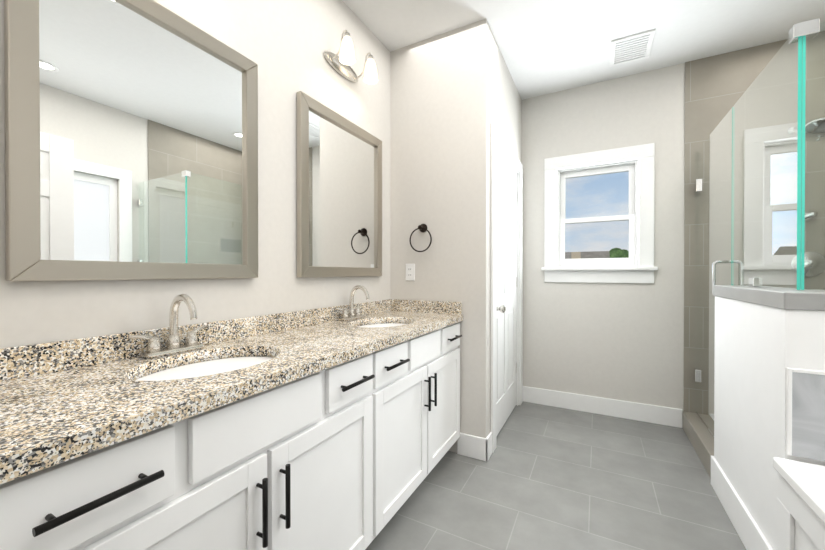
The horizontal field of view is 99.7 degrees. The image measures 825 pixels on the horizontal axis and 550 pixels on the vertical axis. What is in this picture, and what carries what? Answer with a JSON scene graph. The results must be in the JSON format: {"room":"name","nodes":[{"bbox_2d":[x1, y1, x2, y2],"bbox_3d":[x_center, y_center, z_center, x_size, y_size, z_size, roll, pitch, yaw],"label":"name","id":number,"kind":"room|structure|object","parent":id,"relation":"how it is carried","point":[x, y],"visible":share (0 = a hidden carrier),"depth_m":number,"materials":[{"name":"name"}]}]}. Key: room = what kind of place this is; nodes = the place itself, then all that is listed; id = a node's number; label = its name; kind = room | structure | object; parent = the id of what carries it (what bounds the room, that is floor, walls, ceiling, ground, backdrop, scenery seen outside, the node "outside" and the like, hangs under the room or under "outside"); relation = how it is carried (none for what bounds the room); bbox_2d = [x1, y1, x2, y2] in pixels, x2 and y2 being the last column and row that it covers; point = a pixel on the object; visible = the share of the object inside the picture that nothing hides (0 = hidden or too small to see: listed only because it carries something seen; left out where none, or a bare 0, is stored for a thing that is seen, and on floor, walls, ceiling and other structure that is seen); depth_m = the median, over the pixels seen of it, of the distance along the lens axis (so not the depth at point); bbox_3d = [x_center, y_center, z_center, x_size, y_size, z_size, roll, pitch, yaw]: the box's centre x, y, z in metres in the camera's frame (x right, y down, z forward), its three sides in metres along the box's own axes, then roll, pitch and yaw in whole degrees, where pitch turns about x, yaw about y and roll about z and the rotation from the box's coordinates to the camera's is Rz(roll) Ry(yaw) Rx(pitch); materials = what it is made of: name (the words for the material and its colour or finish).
{"room":"bathroom","nodes":[
{"label":"bathroom","id":0,"kind":"room"},
{"bbox_2d":[0,0,389,347],"bbox_3d":[-0.731,-0.213,1.530,0.120,2.740,2.460,0,0,28],"label":"wall","id":1,"kind":"structure","parent":0,"point":[283,45],"depth_m":1.56,"materials":[{"name":"paint"}]},
{"bbox_2d":[4,0,257,280],"bbox_3d":[-0.834,-0.439,1.170,0.030,0.905,0.710,0,0,28],"label":"mirror","id":2,"kind":"object","parent":1,"relation":"attached to","point":[131,139],"visible":1,"depth_m":1.07,"materials":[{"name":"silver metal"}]},
{"bbox_2d":[0,299,391,380],"bbox_3d":[-0.667,0.217,1.499,0.018,0.080,2.212,0,0,28],"label":"backsplash","id":3,"kind":"structure","parent":1,"relation":"attached to","point":[24,360],"depth_m":1.03,"materials":[{"name":"stone"}]},
{"bbox_2d":[297,91,381,276],"bbox_3d":[-0.385,-0.443,2.016,0.030,0.905,0.726,0,0,28],"label":"mirror","id":4,"kind":"object","parent":1,"relation":"attached to","point":[339,195],"visible":1,"depth_m":1.94,"materials":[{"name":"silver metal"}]},
{"bbox_2d":[323,30,377,83],"bbox_3d":[-0.333,-1.221,1.959,0.174,0.165,0.303,0,0,28],"label":"sconce","id":5,"kind":"object","parent":1,"relation":"attached to","point":[342,61],"visible":1,"depth_m":1.95,"materials":[{"name":"white glass"}]},
{"bbox_2d":[390,19,491,452],"bbox_3d":[0.177,-0.218,2.373,0.695,2.740,0.120,0,0,28],"label":"wall","id":6,"kind":"structure","parent":0,"point":[440,136],"depth_m":2.27,"materials":[{"name":"paint"}]},
{"bbox_2d":[406,264,414,280],"bbox_3d":[-0.016,-0.020,2.402,0.072,0.116,0.008,0,0,28],"label":"electrical outlet plate","id":7,"kind":"object","parent":6,"relation":"attached to","point":[410,272],"visible":1,"depth_m":2.40,"materials":[{"name":"white plastic"}]},
{"bbox_2d":[409,224,431,251],"bbox_3d":[0.060,-0.250,2.332,0.166,0.196,0.058,0,0,28],"label":"towel ring","id":8,"kind":"object","parent":6,"relation":"attached to","point":[422,228],"visible":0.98,"depth_m":2.33,"materials":[{"name":"black metal"}]},
{"bbox_2d":[392,299,461,312],"bbox_3d":[0.085,0.213,2.342,0.519,0.080,0.017,0,0,28],"label":"backsplash","id":9,"kind":"structure","parent":6,"relation":"attached to","point":[408,306],"depth_m":2.32,"materials":[{"name":"stone"}]},
{"bbox_2d":[491,32,521,162],"bbox_3d":[0.728,-0.220,2.796,0.120,2.740,1.145,0,0,28],"label":"wall","id":10,"kind":"structure","parent":0,"point":[506,109],"depth_m":2.60,"materials":[{"name":"paint"}]},
{"bbox_2d":[497,149,516,434],"bbox_3d":[0.745,0.125,2.700,0.113,2.028,0.828,0,0,28],"label":"closet door","id":11,"kind":"structure","parent":10,"relation":"in","point":[506,288],"depth_m":2.71,"materials":[{"name":"white wood"}]},
{"bbox_2d":[491,123,522,452],"bbox_3d":[0.697,0.083,2.721,0.138,2.136,1.012,0,0,28],"label":"door frame","id":12,"kind":"structure","parent":10,"relation":"attached to","point":[500,144],"depth_m":2.32,"materials":[{"name":"white wood"}]},
{"bbox_2d":[365,402,745,549],"bbox_3d":[0.482,1.211,0.705,3.043,0.100,5.085,0,0,28],"label":"floor","id":13,"kind":"structure","parent":0,"point":[544,477],"depth_m":1.82,"materials":[{"name":"tile"}]},
{"bbox_2d":[0,317,462,549],"bbox_3d":[-0.426,0.727,1.374,0.562,0.861,2.212,0,0,28],"label":"bathroom vanity","id":14,"kind":"object","parent":13,"relation":"on","point":[332,428],"depth_m":0.94,"materials":[{"name":"wood"}]},
{"bbox_2d":[0,309,462,476],"bbox_3d":[-0.434,0.277,1.376,0.545,0.038,2.212,0,0,28],"label":"countertop","id":15,"kind":"structure","parent":14,"relation":"on","point":[43,416],"depth_m":0.81,"materials":[{"name":"stone"}]},
{"bbox_2d":[124,294,211,356],"bbox_3d":[-0.753,0.160,1.136,0.150,0.198,0.243,0,0,28],"label":"faucet","id":16,"kind":"object","parent":15,"relation":"on","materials":[{"name":"silver metal"}]},
{"bbox_2d":[120,349,283,384],"bbox_3d":[-0.610,0.365,1.061,0.369,0.158,0.477,0,0,28],"label":"sink","id":17,"kind":"object","parent":15,"relation":"in","point":[179,371],"depth_m":1.12,"materials":[{"name":"white ceramic"}]},
{"bbox_2d":[332,285,371,320],"bbox_3d":[-0.308,0.156,1.975,0.150,0.198,0.243,0,0,28],"label":"faucet","id":18,"kind":"object","parent":15,"relation":"on","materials":[{"name":"silver metal"}]},
{"bbox_2d":[360,321,407,328],"bbox_3d":[-0.165,0.360,1.900,0.369,0.158,0.477,0,0,28],"label":"sink","id":19,"kind":"object","parent":15,"relation":"in","point":[371,324],"depth_m":2.06,"materials":[{"name":"white ceramic"}]},
{"bbox_2d":[683,411,713,477],"bbox_3d":[1.918,1.088,2.224,0.169,0.130,0.791,0,0,28],"label":"shower curb","id":20,"kind":"object","parent":13,"relation":"on","point":[699,436],"depth_m":2.25,"materials":[{"name":"tile"}]},
{"bbox_2d":[713,285,740,497],"bbox_3d":[1.628,0.606,1.670,0.185,1.100,0.462,0,0,28],"label":"wall","id":21,"kind":"structure","parent":13,"relation":"on","point":[727,370],"depth_m":1.71,"materials":[{"name":"paint"}]},
{"bbox_2d":[711,455,772,549],"bbox_3d":[1.462,1.077,1.558,0.013,0.160,0.810,0,0,28],"label":"baseboard","id":22,"kind":"structure","parent":21,"relation":"attached to","point":[749,531],"depth_m":1.55,"materials":[{"name":"white wood"}]},
{"bbox_2d":[693,18,824,437],"bbox_3d":[2.095,0.053,1.737,0.903,1.942,1.476,0,0,28],"label":"shower enclosure","id":23,"kind":"object","parent":21,"relation":"on","point":[739,153],"visible":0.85,"depth_m":1.67,"materials":[{"name":"clear glass"}]},
{"bbox_2d":[741,285,824,549],"bbox_3d":[1.762,0.609,1.133,0.924,1.100,0.360,0,0,28],"label":"wall","id":24,"kind":"structure","parent":13,"relation":"on","point":[765,337],"depth_m":1.30,"materials":[{"name":"paint"}]},
{"bbox_2d":[773,457,824,549],"bbox_3d":[1.255,0.810,0.211,0.953,0.707,1.735,0,0,28],"label":"tub","id":25,"kind":"object","parent":13,"relation":"on","point":[800,505],"visible":1,"depth_m":1.08,"materials":[{"name":"plastic"}]},
{"bbox_2d":[342,0,824,99],"bbox_3d":[0.482,-1.629,0.690,3.043,0.100,5.085,0,0,28],"label":"ceiling","id":26,"kind":"structure","parent":0,"point":[548,46],"depth_m":2.23,"materials":[{"name":"paint"}]},
{"bbox_2d":[610,29,655,66],"bbox_3d":[1.530,-1.582,2.440,0.250,0.012,0.320,0,0,28],"label":"ceiling vent","id":27,"kind":"object","parent":26,"relation":"in","point":[635,47],"visible":1,"depth_m":2.42,"materials":[{"name":"white metal"}]},
{"bbox_2d":[522,63,684,427],"bbox_3d":[1.952,-0.220,2.727,2.348,2.740,0.120,0,0,28],"label":"wall","id":28,"kind":"structure","parent":0,"point":[621,341],"depth_m":2.83,"materials":[{"name":"paint"}]},
{"bbox_2d":[557,160,637,266],"bbox_3d":[1.550,-0.493,2.942,0.596,0.851,0.075,0,0,28],"label":"window","id":29,"kind":"structure","parent":28,"relation":"in","point":[631,167],"depth_m":2.91,"materials":[{"name":"clear glass"}]},
{"bbox_2d":[541,143,657,282],"bbox_3d":[1.515,-0.478,2.876,0.840,1.085,0.076,0,0,28],"label":"window frame","id":30,"kind":"structure","parent":28,"relation":"attached to","point":[643,155],"depth_m":2.83,"materials":[{"name":"white wood"}]},
{"bbox_2d":[523,386,681,427],"bbox_3d":[1.507,1.080,2.887,1.178,0.140,0.026,0,0,28],"label":"baseboard","id":31,"kind":"structure","parent":28,"relation":"attached to","point":[668,416],"depth_m":2.84,"materials":[{"name":"white wood"}]},
{"bbox_2d":[683,31,824,412],"bbox_3d":[2.440,-0.217,2.394,0.912,2.739,0.010,0,0,28],"label":"shower wall tile","id":32,"kind":"structure","parent":28,"relation":"attached to","point":[716,87],"depth_m":2.47,"materials":[{"name":"beige tile"}]},
{"bbox_2d":[788,117,824,276],"bbox_3d":[2.491,-0.491,2.147,0.188,1.010,0.414,0,0,38],"label":"shower head","id":33,"kind":"object","parent":32,"relation":"attached to","point":[811,266],"depth_m":2.26},
{"bbox_3d":[2.092,-0.208,0.613,0.120,2.740,3.485,0,0,28],"label":"wall","id":34,"kind":"structure","parent":0,"visible":0},
{"bbox_2d":[786,368,824,460],"bbox_3d":[1.674,0.465,0.976,0.900,0.295,0.011,0,0,28],"label":"wall tile","id":35,"kind":"structure","parent":34,"relation":"attached to","point":[805,413],"depth_m":1.15,"materials":[{"name":"tile"}]},
{"label":"outside","id":36,"kind":"structure","parent":0,"visible":0},
{"bbox_3d":[29.112,4.272,54.914,120.000,0.200,115.735,0,0,28],"label":"ground","id":37,"kind":"structure","parent":36,"visible":0},
{"bbox_2d":[565,248,628,258],"bbox_3d":[12.424,0.472,36.171,39.385,7.600,21.547,0,0,28],"label":"scenery","id":38,"kind":"object","parent":37,"relation":"on","point":[619,252],"depth_m":30.93,"materials":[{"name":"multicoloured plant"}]}
]}

